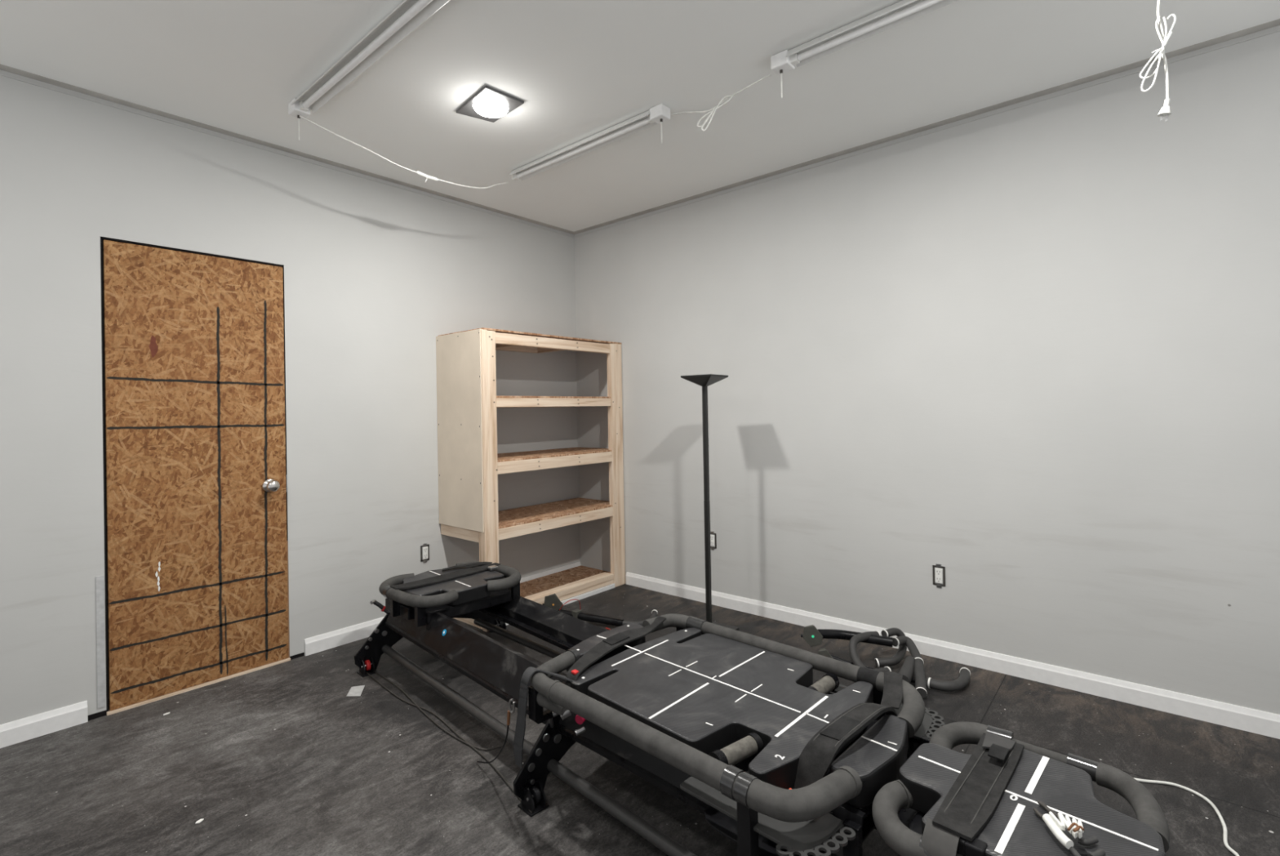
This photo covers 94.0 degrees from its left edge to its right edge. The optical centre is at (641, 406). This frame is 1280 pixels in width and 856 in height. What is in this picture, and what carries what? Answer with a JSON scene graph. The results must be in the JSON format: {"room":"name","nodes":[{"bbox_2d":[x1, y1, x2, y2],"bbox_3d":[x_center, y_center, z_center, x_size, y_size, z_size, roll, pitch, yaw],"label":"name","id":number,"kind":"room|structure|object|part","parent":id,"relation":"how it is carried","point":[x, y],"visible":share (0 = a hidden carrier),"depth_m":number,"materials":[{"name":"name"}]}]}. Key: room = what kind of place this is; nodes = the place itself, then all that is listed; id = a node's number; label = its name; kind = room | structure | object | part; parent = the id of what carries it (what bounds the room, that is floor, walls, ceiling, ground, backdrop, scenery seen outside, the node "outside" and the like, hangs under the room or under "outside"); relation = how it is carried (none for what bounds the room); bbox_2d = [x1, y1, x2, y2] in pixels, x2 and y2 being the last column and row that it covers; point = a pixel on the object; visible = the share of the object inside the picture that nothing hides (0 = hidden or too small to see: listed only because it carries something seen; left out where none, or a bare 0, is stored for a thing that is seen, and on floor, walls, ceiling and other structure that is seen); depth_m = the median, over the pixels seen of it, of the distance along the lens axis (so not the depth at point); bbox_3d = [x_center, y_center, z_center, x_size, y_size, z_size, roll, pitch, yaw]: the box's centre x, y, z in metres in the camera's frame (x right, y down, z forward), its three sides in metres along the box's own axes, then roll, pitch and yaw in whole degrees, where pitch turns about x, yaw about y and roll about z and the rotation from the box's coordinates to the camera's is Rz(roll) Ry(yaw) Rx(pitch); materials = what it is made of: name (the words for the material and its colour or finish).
{"room":"home gym","nodes":[
{"label":"home gym","id":0,"kind":"room"},
{"bbox_2d":[0,69,579,724],"bbox_3d":[-2.138,-0.007,2.883,0.120,2.660,5.120,-1,0,40],"label":"wall","id":1,"kind":"structure","parent":0,"point":[375,272],"depth_m":3.15,"materials":[{"name":"paint"}]},
{"bbox_2d":[0,699,88,747],"bbox_3d":[-3.030,1.290,1.701,0.014,0.086,2.142,-1,0,40],"label":"baseboard","id":2,"kind":"structure","parent":1,"relation":"attached to","point":[23,729],"depth_m":2.41,"materials":[{"name":"white wood"}]},
{"bbox_2d":[88,709,106,719],"bbox_3d":[-2.319,1.313,2.542,0.002,0.022,0.061,-1,0,40],"label":"trim","id":3,"kind":"structure","parent":1,"relation":"attached to","point":[95,715],"depth_m":2.54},
{"bbox_2d":[95,574,105,707],"bbox_3d":[-2.314,1.004,2.554,0.004,0.560,0.026,-1,0,40],"label":"trim","id":4,"kind":"structure","parent":1,"relation":"attached to","point":[100,588],"depth_m":2.55,"materials":[{"name":"white wood"}]},
{"bbox_2d":[100,236,290,715],"bbox_3d":[-2.103,0.292,2.860,0.193,2.060,0.718,-1,0,40],"label":"door","id":5,"kind":"structure","parent":1,"relation":"in","point":[197,585],"depth_m":2.80,"materials":[{"name":"brown wood"}]},
{"bbox_3d":[-1.875,0.401,3.029,0.069,0.068,0.068,-1,0,40],"label":"knob","id":6,"kind":"part","parent":5,"relation":"part of","materials":[{"name":"metal"}]},
{"bbox_2d":[0,64,577,237],"bbox_3d":[-2.135,-1.337,2.788,0.051,0.001,4.998,-1,0,40],"label":"trim","id":7,"kind":"structure","parent":1,"relation":"attached to","point":[4,68],"depth_m":2.96,"materials":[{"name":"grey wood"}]},
{"bbox_2d":[289,651,304,659],"bbox_3d":[-1.810,1.310,3.137,0.002,0.018,0.069,-1,0,40],"label":"trim","id":8,"kind":"structure","parent":1,"relation":"attached to","point":[301,654],"depth_m":3.14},
{"bbox_2d":[420,542,429,562],"bbox_3d":[-1.339,0.905,3.695,0.009,0.118,0.058,-1,0,40],"label":"wall outlet","id":9,"kind":"object","parent":1,"relation":"attached to","point":[424,551],"visible":1,"depth_m":3.69,"materials":[{"name":"plastic"}]},
{"bbox_2d":[422,546,427,559],"bbox_3d":[-1.339,0.905,3.695,0.009,0.072,0.035,-1,0,40],"label":"receptacle","id":10,"kind":"object","parent":9,"relation":"attached to","point":[424,549],"depth_m":3.69,"materials":[{"name":"white plastic"}]},
{"bbox_2d":[304,561,581,655],"bbox_3d":[-1.131,1.267,3.925,0.014,0.086,2.007,-1,0,40],"label":"baseboard","id":11,"kind":"structure","parent":1,"relation":"attached to","point":[319,642],"depth_m":3.33,"materials":[{"name":"white wood"}]},
{"bbox_2d":[0,0,1279,231],"bbox_3d":[-0.261,-1.419,1.267,5.120,0.080,5.120,-1,0,40],"label":"ceiling","id":12,"kind":"structure","parent":0,"point":[580,69],"depth_m":2.44,"materials":[{"name":"paint"}]},
{"bbox_2d":[288,0,507,188],"bbox_3d":[-0.665,-1.267,2.617,1.417,0.193,1.156,-1,0,40],"label":"strip light","id":13,"kind":"object","parent":12,"relation":"attached to","point":[407,16],"depth_m":2.27,"materials":[{"name":"white plastic"}]},
{"bbox_3d":[-1.147,-1.230,3.060,0.022,0.141,1.108,-1,0,41],"label":"light cord","id":14,"kind":"part","parent":13,"relation":"part of","materials":[{"name":"white plastic"}]},
{"bbox_2d":[456,85,524,122],"bbox_3d":[-0.686,-1.342,2.703,0.193,0.044,0.284,-1,0,-42],"label":"recessed light","id":15,"kind":"object","parent":12,"relation":"in","point":[489,104],"visible":1,"depth_m":2.65,"materials":[{"name":"white glass"}]},
{"bbox_2d":[508,74,771,180],"bbox_3d":[-0.117,-1.284,2.927,1.633,0.174,0.100,-1,0,40],"label":"strip light","id":16,"kind":"object","parent":12,"relation":"attached to","point":[660,113],"depth_m":2.96,"materials":[{"name":"white plastic"}]},
{"bbox_3d":[0.328,-1.281,2.580,0.507,0.149,0.026,-1,0,40],"label":"light cord","id":17,"kind":"part","parent":16,"relation":"part of","materials":[{"name":"white plastic"}]},
{"bbox_2d":[770,0,1176,121],"bbox_3d":[0.985,-1.079,1.993,1.191,0.634,0.113,-1,0,40],"label":"strip light","id":18,"kind":"object","parent":12,"relation":"attached to","point":[903,11],"depth_m":2.12,"materials":[{"name":"white plastic"}]},
{"bbox_3d":[0.556,-1.278,2.366,0.003,0.110,0.003,-1,0,40],"label":"pull chain","id":19,"kind":"part","parent":18,"relation":"part of","materials":[{"name":"white metal"}]},
{"bbox_3d":[1.393,-1.059,1.615,0.070,0.576,0.045,-1,0,17],"label":"hanging cord","id":20,"kind":"part","parent":18,"relation":"part of","materials":[{"name":"white plastic"}]},
{"bbox_3d":[1.407,-1.088,1.622,0.009,0.518,0.032,-1,0,-38],"label":"cord","id":21,"kind":"part","parent":18,"relation":"part of","materials":[{"name":"white plastic"}]},
{"bbox_2d":[0,582,1279,855],"bbox_3d":[-0.212,1.310,1.253,5.120,0.060,5.120,-1,0,40],"label":"floor","id":22,"kind":"structure","parent":0,"point":[278,759],"depth_m":2.14,"materials":[{"name":"concrete"}]},
{"bbox_2d":[195,817,204,822],"bbox_3d":[-1.390,1.302,1.877,0.015,0.004,0.018,-1,0,-6],"label":"chip","id":23,"kind":"object","parent":22,"relation":"on","point":[201,819],"visible":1,"depth_m":1.88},
{"bbox_2d":[346,684,364,695],"bbox_3d":[-1.313,1.306,2.740,0.060,0.001,0.109,-1,0,-15],"label":"paper scrap","id":24,"kind":"object","parent":22,"relation":"on","point":[356,690],"visible":1,"depth_m":2.74,"materials":[{"name":"white paper"}]},
{"bbox_2d":[435,327,625,631],"bbox_3d":[-0.706,0.421,4.075,0.494,1.765,1.213,-1,0,40],"label":"bookshelf","id":25,"kind":"object","parent":22,"relation":"on","point":[470,464],"visible":0.91,"depth_m":3.72,"materials":[{"name":"brown wood"}]},
{"bbox_3d":[-1.103,0.769,3.663,0.412,0.068,0.037,-1,0,40],"label":"rail","id":26,"kind":"part","parent":25,"relation":"part of","materials":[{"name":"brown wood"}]},
{"bbox_3d":[-1.106,0.143,3.626,0.477,1.183,0.012,-1,0,40],"label":"panel","id":27,"kind":"part","parent":25,"relation":"part of","materials":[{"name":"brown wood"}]},
{"bbox_3d":[-1.088,1.281,3.655,0.397,0.055,0.037,-1,0,40],"label":"rail","id":28,"kind":"part","parent":25,"relation":"part of","materials":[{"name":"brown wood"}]},
{"bbox_3d":[-0.915,0.427,3.487,0.038,1.754,0.038,-1,0,40],"label":"post","id":29,"kind":"part","parent":25,"relation":"part of","materials":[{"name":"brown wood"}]},
{"bbox_3d":[-0.883,0.428,3.525,0.037,1.751,0.058,-1,0,40],"label":"post","id":30,"kind":"part","parent":25,"relation":"part of","materials":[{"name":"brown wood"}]},
{"bbox_3d":[-0.552,-0.029,3.925,0.036,0.055,0.986,-1,0,40],"label":"shelf rail","id":31,"kind":"part","parent":25,"relation":"part of","materials":[{"name":"brown wood"}]},
{"bbox_3d":[-0.545,0.361,3.923,0.036,0.071,0.986,-1,0,40],"label":"shelf rail","id":32,"kind":"part","parent":25,"relation":"part of","materials":[{"name":"brown wood"}]},
{"bbox_3d":[-0.538,0.755,3.921,0.036,0.066,0.986,-1,0,40],"label":"shelf rail","id":33,"kind":"part","parent":25,"relation":"part of","materials":[{"name":"brown wood"}]},
{"bbox_3d":[-0.532,1.255,3.921,0.034,0.029,0.986,-1,0,40],"label":"rail","id":34,"kind":"part","parent":25,"relation":"part of","materials":[{"name":"brown wood"}]},
{"bbox_3d":[-0.209,0.421,4.314,0.038,1.750,0.040,-1,0,40],"label":"post","id":35,"kind":"part","parent":25,"relation":"part of","materials":[{"name":"brown wood"}]},
{"bbox_3d":[-0.171,0.419,4.358,0.038,1.753,0.077,-1,0,40],"label":"post","id":36,"kind":"part","parent":25,"relation":"part of","materials":[{"name":"brown wood"}]},
{"bbox_2d":[542,592,657,629],"bbox_3d":[-0.265,1.211,3.527,0.695,0.164,0.303,-1,0,7],"label":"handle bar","id":37,"kind":"object","parent":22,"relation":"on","point":[552,601],"visible":0.66,"depth_m":3.54,"materials":[{"name":"rubber"}]},
{"bbox_3d":[0.012,1.257,3.521,0.277,0.043,0.099,-1,0,-42],"label":"foam arm","id":38,"kind":"part","parent":37,"relation":"part of","materials":[{"name":"rubber"}]},
{"bbox_2d":[680,373,738,630],"bbox_3d":[0.372,0.552,3.389,0.250,1.458,0.250,-1,0,37],"label":"floor lamp","id":39,"kind":"object","parent":22,"relation":"on","point":[704,380],"visible":0.7,"depth_m":3.38,"materials":[{"name":"black metal"}]},
{"bbox_3d":[0.360,-0.147,3.393,0.198,0.060,0.198,-1,0,36],"label":"lamp shade","id":40,"kind":"part","parent":39,"relation":"part of","materials":[{"name":"black metal"}]},
{"bbox_2d":[354,561,1169,855],"bbox_3d":[-0.081,1.043,2.184,3.065,0.479,0.893,-1,0,45],"label":"machine","id":41,"kind":"object","parent":22,"relation":"on","point":[735,726],"visible":1,"depth_m":1.63,"materials":[{"name":"metal"}]},
{"bbox_3d":[-1.322,1.020,3.036,0.103,0.071,0.019,-1,0,14],"label":"bracket arm","id":42,"kind":"part","parent":41,"relation":"part of"},
{"bbox_3d":[-1.185,0.956,2.879,0.030,0.100,0.042,-1,0,45],"label":"clamp post","id":43,"kind":"part","parent":41,"relation":"part of","materials":[{"name":"black metal"}]},
{"bbox_3d":[-1.014,0.952,2.738,0.030,0.100,0.042,-1,0,45],"label":"clamp post","id":44,"kind":"part","parent":41,"relation":"part of","materials":[{"name":"black metal"}]},
{"bbox_3d":[-1.101,1.164,3.215,0.012,0.285,0.856,-1,0,45],"label":"plate","id":45,"kind":"part","parent":41,"relation":"part of","materials":[{"name":"black metal"}]},
{"bbox_3d":[-0.968,1.295,2.591,1.104,0.006,0.084,-1,0,41],"label":"pull cord","id":46,"kind":"part","parent":41,"relation":"part of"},
{"bbox_3d":[-0.847,1.292,2.406,1.443,0.006,0.148,-1,0,40],"label":"pull cord","id":47,"kind":"part","parent":41,"relation":"part of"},
{"bbox_2d":[399,566,504,607],"bbox_3d":[-0.984,0.913,3.054,0.476,0.070,0.485,-1,0,45],"label":"cushion","id":48,"kind":"object","parent":41,"relation":"on","point":[472,584],"depth_m":2.95,"materials":[{"name":"leather"}]},
{"bbox_3d":[-0.509,1.157,2.047,0.012,0.255,0.287,-1,0,-36],"label":"pull cord","id":49,"kind":"part","parent":41,"relation":"part of","materials":[{"name":"black rubber"}]},
{"bbox_3d":[-0.656,0.948,3.102,0.030,0.100,0.042,-1,0,45],"label":"clamp post","id":50,"kind":"part","parent":41,"relation":"part of","materials":[{"name":"black metal"}]},
{"bbox_3d":[-0.335,0.936,1.890,0.036,0.100,0.032,-1,0,45],"label":"clamp post","id":51,"kind":"part","parent":41,"relation":"part of","materials":[{"name":"black metal"}]},
{"bbox_3d":[-0.106,1.141,2.202,0.012,0.285,0.856,-1,0,45],"label":"plate","id":52,"kind":"part","parent":41,"relation":"part of","materials":[{"name":"black metal"}]},
{"bbox_3d":[-0.200,0.989,2.025,0.024,0.020,0.381,-1,0,45],"label":"clamp arm","id":53,"kind":"part","parent":41,"relation":"part of"},
{"bbox_3d":[-0.183,0.948,1.822,0.030,0.030,0.030,-1,0,23],"label":"red knob","id":54,"kind":"part","parent":41,"relation":"part of","materials":[{"name":"red plastic"}]},
{"bbox_2d":[566,623,645,671],"bbox_3d":[-0.130,0.899,2.234,0.116,0.070,0.371,-1,0,45],"label":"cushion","id":55,"kind":"object","parent":41,"relation":"on","point":[595,641],"depth_m":2.23,"materials":[{"name":"leather"}]},
{"bbox_3d":[-0.388,1.003,2.175,2.440,0.141,0.078,-1,0,45],"label":"rail","id":56,"kind":"part","parent":41,"relation":"part of","materials":[{"name":"grey metal"}]},
{"bbox_3d":[0.164,0.929,2.395,0.036,0.100,0.032,-1,0,45],"label":"clamp post","id":57,"kind":"part","parent":41,"relation":"part of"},
{"bbox_3d":[-0.075,1.012,2.493,2.440,0.113,0.070,-1,0,45],"label":"rail","id":58,"kind":"part","parent":41,"relation":"part of","materials":[{"name":"black metal"}]},
{"bbox_2d":[569,627,873,788],"bbox_3d":[0.239,0.893,1.859,0.791,0.075,0.627,-1,0,45],"label":"cushion","id":59,"kind":"object","parent":41,"relation":"on","point":[753,706],"depth_m":1.78,"materials":[{"name":"leather"}]},
{"bbox_3d":[0.238,1.023,1.329,0.036,0.300,0.032,-1,0,45],"label":"clamp post","id":60,"kind":"part","parent":41,"relation":"part of","materials":[{"name":"black metal"}]},
{"bbox_2d":[680,775,844,850],"bbox_3d":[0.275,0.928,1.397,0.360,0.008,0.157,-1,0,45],"label":"padded handlebar","id":61,"kind":"object","parent":41,"relation":"on","point":[815,833],"depth_m":1.31,"materials":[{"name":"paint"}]},
{"bbox_2d":[829,714,908,807],"bbox_3d":[0.598,0.885,1.502,0.103,0.075,0.341,-1,0,45],"label":"cushion","id":62,"kind":"object","parent":41,"relation":"on","point":[875,759],"depth_m":1.45,"materials":[{"name":"leather"}]},
{"bbox_3d":[0.601,0.935,1.502,0.095,0.028,0.331,-1,0,45],"label":"cushion trim","id":63,"kind":"part","parent":41,"relation":"part of","materials":[{"name":"black leather"}]},
{"bbox_3d":[0.739,0.916,1.839,0.036,0.100,0.032,-1,0,45],"label":"clamp post","id":64,"kind":"part","parent":41,"relation":"part of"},
{"bbox_2d":[831,684,944,739],"bbox_3d":[0.718,0.922,1.824,0.386,0.009,0.185,-1,0,40],"label":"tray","id":65,"kind":"object","parent":41,"relation":"on","point":[930,721],"depth_m":1.74,"materials":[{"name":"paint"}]},
{"bbox_3d":[0.790,1.010,1.319,0.600,0.035,0.110,-1,0,45],"label":"platform frame","id":66,"kind":"part","parent":41,"relation":"part of","materials":[{"name":"black rubber"}]},
{"bbox_2d":[899,742,1165,855],"bbox_3d":[0.820,0.877,1.287,0.468,0.070,0.449,-1,0,45],"label":"cushion","id":67,"kind":"object","parent":41,"relation":"on","point":[979,802],"depth_m":1.26,"materials":[{"name":"leather"}]},
{"bbox_2d":[1033,800,1106,855],"bbox_3d":[0.828,0.820,1.178,0.080,0.041,0.161,-1,0,-11],"label":"cable bundle","id":68,"kind":"object","parent":41,"relation":"on","point":[1076,828],"visible":1,"depth_m":1.15,"materials":[{"name":"white plastic"}]},
{"bbox_2d":[817,647,970,691],"bbox_3d":[1.162,1.208,2.751,0.691,0.100,0.191,-1,0,13],"label":"handle bar","id":69,"kind":"object","parent":22,"relation":"on","point":[907,668],"visible":0.63,"depth_m":2.67,"materials":[{"name":"black"}]},
{"bbox_2d":[800,624,927,697],"bbox_3d":[1.127,1.164,2.904,0.593,0.188,0.427,-1,0,40],"label":"handle bar","id":70,"kind":"object","parent":69,"relation":"on","point":[813,636],"visible":0.94,"depth_m":2.90,"materials":[{"name":"black"}]},
{"bbox_3d":[1.102,1.180,2.846,0.252,0.147,0.187,-1,0,-29],"label":"foam arm","id":71,"kind":"part","parent":70,"relation":"part of","materials":[{"name":"rubber"}]},
{"bbox_3d":[1.229,1.182,2.936,0.114,0.139,0.245,-1,0,40],"label":"foam arm","id":72,"kind":"part","parent":70,"relation":"part of","materials":[{"name":"rubber"}]},
{"bbox_3d":[1.302,1.166,2.874,0.113,0.089,0.164,-1,0,-26],"label":"foam arm","id":73,"kind":"part","parent":70,"relation":"part of","materials":[{"name":"rubber"}]},
{"bbox_3d":[1.251,1.213,2.681,0.047,0.083,0.252,-1,0,23],"label":"foam arm","id":74,"kind":"part","parent":70,"relation":"part of","materials":[{"name":"rubber"}]},
{"bbox_3d":[1.216,1.210,2.734,0.060,0.083,0.180,-1,0,35],"label":"foam arm","id":75,"kind":"part","parent":69,"relation":"part of","materials":[{"name":"rubber"}]},
{"bbox_3d":[1.403,1.230,2.679,0.267,0.043,0.107,-1,0,-24],"label":"foam arm","id":76,"kind":"part","parent":69,"relation":"part of","materials":[{"name":"rubber"}]},
{"bbox_2d":[1133,777,1239,855],"bbox_3d":[1.664,1.244,1.851,0.278,0.009,0.499,-1,0,-14],"label":"power cord","id":77,"kind":"object","parent":22,"relation":"on","point":[1224,827],"visible":0.73,"depth_m":1.87,"materials":[{"name":"white plastic"}]},
{"bbox_2d":[573,25,1279,714],"bbox_3d":[1.432,-0.070,3.122,5.000,2.660,0.120,-1,0,40],"label":"wall","id":78,"kind":"structure","parent":0,"point":[1030,353],"depth_m":2.83,"materials":[{"name":"paint"}]},
{"bbox_2d":[710,530,716,549],"bbox_3d":[0.461,0.869,3.876,0.058,0.118,0.009,-1,0,40],"label":"wall outlet","id":79,"kind":"object","parent":78,"relation":"attached to","point":[713,538],"visible":0.88,"depth_m":3.87,"materials":[{"name":"plastic"}]},
{"bbox_2d":[710,534,715,546],"bbox_3d":[0.461,0.869,3.876,0.035,0.072,0.009,-1,0,40],"label":"receptacle","id":80,"kind":"object","parent":79,"relation":"attached to","point":[712,536],"depth_m":3.87,"materials":[{"name":"white plastic"}]},
{"bbox_2d":[573,18,1279,237],"bbox_3d":[1.373,-1.398,3.046,4.947,0.001,0.051,-1,0,40],"label":"trim","id":81,"kind":"structure","parent":78,"relation":"attached to","point":[1275,23],"depth_m":2.83,"materials":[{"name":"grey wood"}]},
{"bbox_2d":[932,563,945,587],"bbox_3d":[1.492,0.848,2.995,0.058,0.118,0.009,-1,0,40],"label":"wall outlet","id":82,"kind":"object","parent":78,"relation":"attached to","point":[939,574],"visible":1,"depth_m":2.99,"materials":[{"name":"plastic"}]},
{"bbox_2d":[934,568,942,582],"bbox_3d":[1.492,0.848,2.995,0.035,0.072,0.009,-1,0,40],"label":"receptacle","id":83,"kind":"object","parent":82,"relation":"attached to","point":[938,571],"depth_m":2.99,"materials":[{"name":"white plastic"}]},
{"bbox_2d":[626,571,1279,738],"bbox_3d":[1.602,1.214,2.902,4.500,0.086,0.014,-1,0,40],"label":"baseboard","id":84,"kind":"structure","parent":78,"relation":"attached to","point":[1242,717],"depth_m":2.74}
]}

